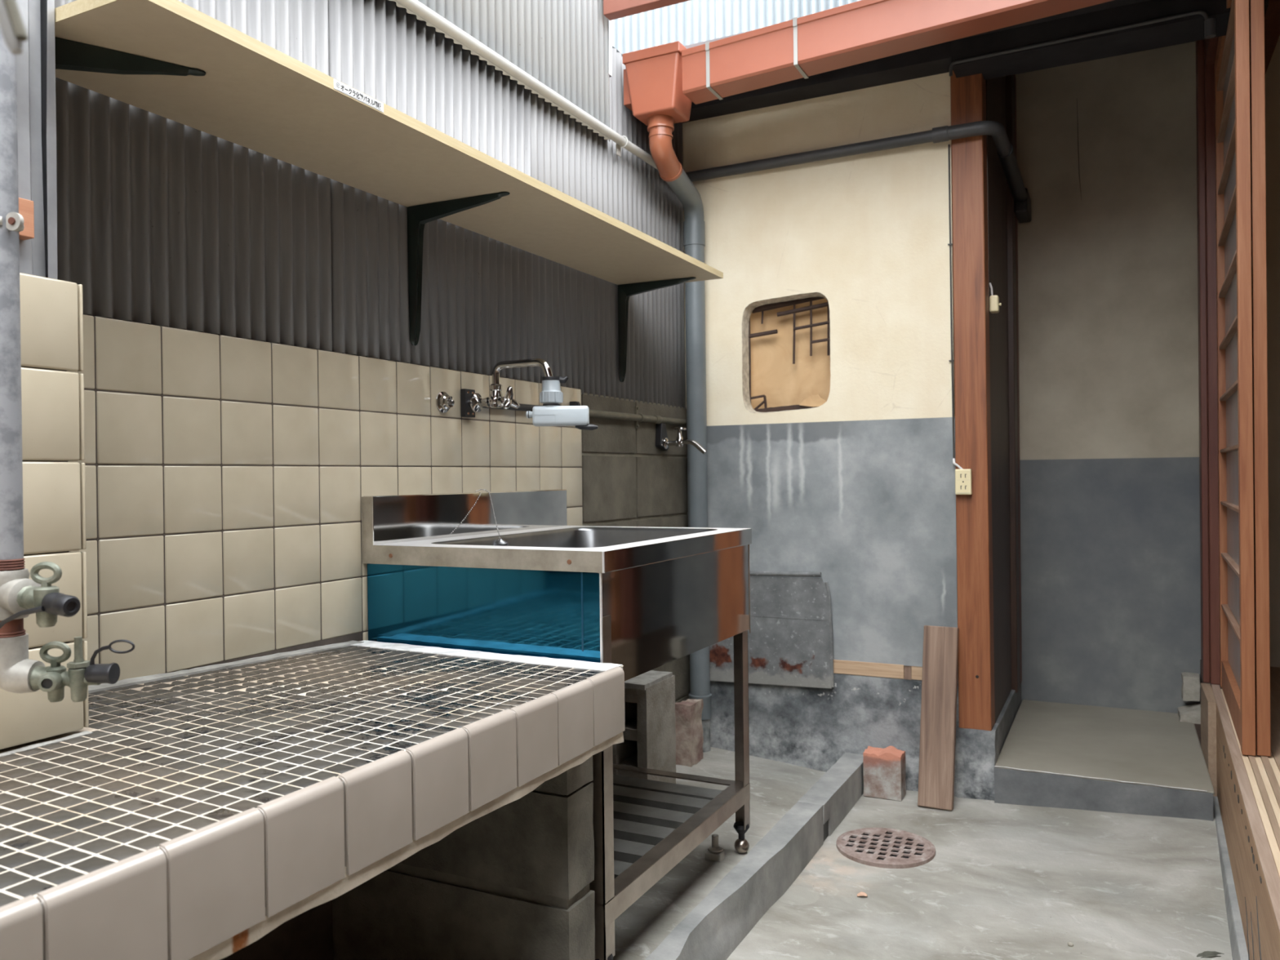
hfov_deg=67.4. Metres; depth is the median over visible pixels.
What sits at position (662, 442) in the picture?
tap
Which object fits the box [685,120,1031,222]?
pipe
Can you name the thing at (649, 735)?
block
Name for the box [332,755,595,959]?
pier
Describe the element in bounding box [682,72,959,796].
wall
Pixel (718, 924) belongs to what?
kerb
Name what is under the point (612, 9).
cross beam
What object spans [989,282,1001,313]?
switch
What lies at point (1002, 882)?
floor
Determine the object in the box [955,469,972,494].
wall outlet
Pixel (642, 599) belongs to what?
stainless sink
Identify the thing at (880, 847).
drain cover
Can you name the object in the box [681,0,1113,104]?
rain gutter
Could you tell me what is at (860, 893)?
dry leaf
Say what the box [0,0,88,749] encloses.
wall pier
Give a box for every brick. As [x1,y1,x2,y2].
[675,698,703,767]
[862,746,906,800]
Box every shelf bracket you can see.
[54,36,205,75]
[407,191,509,346]
[617,276,696,382]
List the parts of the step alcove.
post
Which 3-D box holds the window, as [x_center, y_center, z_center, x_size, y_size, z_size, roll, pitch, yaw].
[0.468,-0.382,2.962,0.397,0.467,0.051,-1,0,27]
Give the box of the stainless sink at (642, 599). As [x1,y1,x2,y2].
[361,489,751,959]
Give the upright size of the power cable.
0.912 m
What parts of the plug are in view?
bead chain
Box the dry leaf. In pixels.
[857,891,867,897]
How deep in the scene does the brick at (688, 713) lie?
2.82 m
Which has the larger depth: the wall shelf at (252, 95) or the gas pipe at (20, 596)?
the wall shelf at (252, 95)
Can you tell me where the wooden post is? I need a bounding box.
[950,70,995,730]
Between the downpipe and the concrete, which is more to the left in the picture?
the downpipe
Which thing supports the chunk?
on the step alcove
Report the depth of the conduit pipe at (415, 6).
2.15 m
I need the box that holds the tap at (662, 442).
[655,422,706,454]
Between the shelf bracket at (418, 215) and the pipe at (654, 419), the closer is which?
the shelf bracket at (418, 215)
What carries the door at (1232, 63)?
in the wall at (1272, 17)
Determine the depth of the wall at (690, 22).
4.07 m
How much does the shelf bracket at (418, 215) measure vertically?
0.265 m
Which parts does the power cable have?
dark cord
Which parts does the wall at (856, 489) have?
exposed rail, exposed rail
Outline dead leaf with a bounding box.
[1196,951,1224,957]
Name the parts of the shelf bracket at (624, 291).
wall plate, arm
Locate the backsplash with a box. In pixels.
[369,489,567,546]
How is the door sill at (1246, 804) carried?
attached to the wall at (1272, 17)
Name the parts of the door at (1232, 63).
rail, rail, glass pane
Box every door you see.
[1214,0,1255,755]
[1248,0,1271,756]
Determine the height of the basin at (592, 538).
0.170 m
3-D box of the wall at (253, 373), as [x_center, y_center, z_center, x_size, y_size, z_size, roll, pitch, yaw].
[-0.991,-1.268,0.901,0.134,4.400,5.150,-1,0,27]
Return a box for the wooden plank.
[917,625,959,810]
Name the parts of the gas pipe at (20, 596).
handle, handle, handle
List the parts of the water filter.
lever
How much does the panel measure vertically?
0.353 m
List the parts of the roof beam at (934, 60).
wall plate, rafter plate, wall plate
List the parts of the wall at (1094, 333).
post, post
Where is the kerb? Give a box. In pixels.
[644,752,863,959]
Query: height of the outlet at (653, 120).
0.032 m
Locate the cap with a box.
[435,391,454,413]
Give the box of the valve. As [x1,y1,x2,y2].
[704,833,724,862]
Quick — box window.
[748,297,830,412]
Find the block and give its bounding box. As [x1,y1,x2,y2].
[612,670,675,783]
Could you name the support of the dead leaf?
on the floor
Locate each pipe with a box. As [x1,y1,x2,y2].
[0,28,134,702]
[394,0,657,169]
[482,401,686,428]
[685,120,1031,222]
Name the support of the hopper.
on the downpipe
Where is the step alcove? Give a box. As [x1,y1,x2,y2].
[955,699,1214,821]
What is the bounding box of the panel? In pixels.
[709,570,834,688]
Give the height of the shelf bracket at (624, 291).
0.265 m
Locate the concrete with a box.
[1181,671,1200,701]
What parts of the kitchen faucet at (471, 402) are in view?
handle, spout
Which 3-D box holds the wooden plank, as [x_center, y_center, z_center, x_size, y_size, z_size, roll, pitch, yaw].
[0.821,0.649,2.640,0.092,0.484,0.122,-1,0,30]
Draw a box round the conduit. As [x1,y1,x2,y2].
[949,10,1215,75]
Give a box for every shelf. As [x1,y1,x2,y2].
[54,0,723,284]
[603,782,750,928]
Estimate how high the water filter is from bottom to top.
0.109 m
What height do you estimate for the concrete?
0.086 m
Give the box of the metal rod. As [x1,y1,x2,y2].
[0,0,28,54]
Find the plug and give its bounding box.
[475,488,508,546]
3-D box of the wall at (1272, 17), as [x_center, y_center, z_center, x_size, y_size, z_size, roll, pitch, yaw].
[1.402,-0.272,0.102,2.249,2.360,5.960,-1,0,27]
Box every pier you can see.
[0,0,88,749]
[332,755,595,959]
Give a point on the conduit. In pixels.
(1209, 23)
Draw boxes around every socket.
[595,953,613,959]
[733,821,749,839]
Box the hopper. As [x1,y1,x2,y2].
[622,40,692,132]
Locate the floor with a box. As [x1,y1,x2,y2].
[613,746,1232,959]
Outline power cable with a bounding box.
[947,144,963,469]
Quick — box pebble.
[1067,942,1073,946]
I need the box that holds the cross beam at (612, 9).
[603,0,689,20]
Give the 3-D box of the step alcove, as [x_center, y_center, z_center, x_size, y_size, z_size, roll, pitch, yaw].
[1.343,0.801,2.908,0.622,0.234,0.854,-1,0,27]
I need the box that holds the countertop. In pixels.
[0,640,625,959]
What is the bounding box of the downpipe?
[648,126,711,752]
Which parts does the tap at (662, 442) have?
handle, spout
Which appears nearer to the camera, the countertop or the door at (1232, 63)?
the countertop
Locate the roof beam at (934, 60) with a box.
[682,0,1268,123]
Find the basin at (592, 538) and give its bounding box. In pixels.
[431,527,716,551]
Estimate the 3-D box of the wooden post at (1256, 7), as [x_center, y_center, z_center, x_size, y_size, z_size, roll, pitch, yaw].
[1.510,-0.297,2.394,0.025,1.773,0.759,-1,0,28]
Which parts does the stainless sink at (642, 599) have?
film panel, leg, rail, rail, panel, leg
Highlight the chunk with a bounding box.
[1177,703,1200,724]
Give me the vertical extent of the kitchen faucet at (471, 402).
0.112 m
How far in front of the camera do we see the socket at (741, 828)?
2.11 m
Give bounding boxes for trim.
[1195,39,1220,796]
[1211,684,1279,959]
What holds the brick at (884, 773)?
on the floor
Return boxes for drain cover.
[836,827,935,868]
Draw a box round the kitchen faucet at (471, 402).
[460,358,552,417]
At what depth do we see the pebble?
1.86 m
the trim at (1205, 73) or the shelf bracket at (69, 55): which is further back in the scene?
the trim at (1205, 73)
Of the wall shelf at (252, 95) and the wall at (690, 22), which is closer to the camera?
the wall shelf at (252, 95)
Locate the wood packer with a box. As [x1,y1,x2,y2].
[18,197,34,239]
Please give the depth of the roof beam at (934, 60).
2.54 m
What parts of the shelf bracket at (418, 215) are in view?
wall plate, arm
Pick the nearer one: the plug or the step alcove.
the plug
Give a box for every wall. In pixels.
[54,0,689,959]
[612,0,860,53]
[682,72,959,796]
[985,41,1222,754]
[1205,0,1279,708]
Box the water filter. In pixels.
[526,376,597,430]
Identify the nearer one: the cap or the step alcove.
the cap
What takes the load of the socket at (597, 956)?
attached to the stainless sink at (642, 599)
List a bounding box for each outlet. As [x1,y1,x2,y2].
[647,114,674,132]
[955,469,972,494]

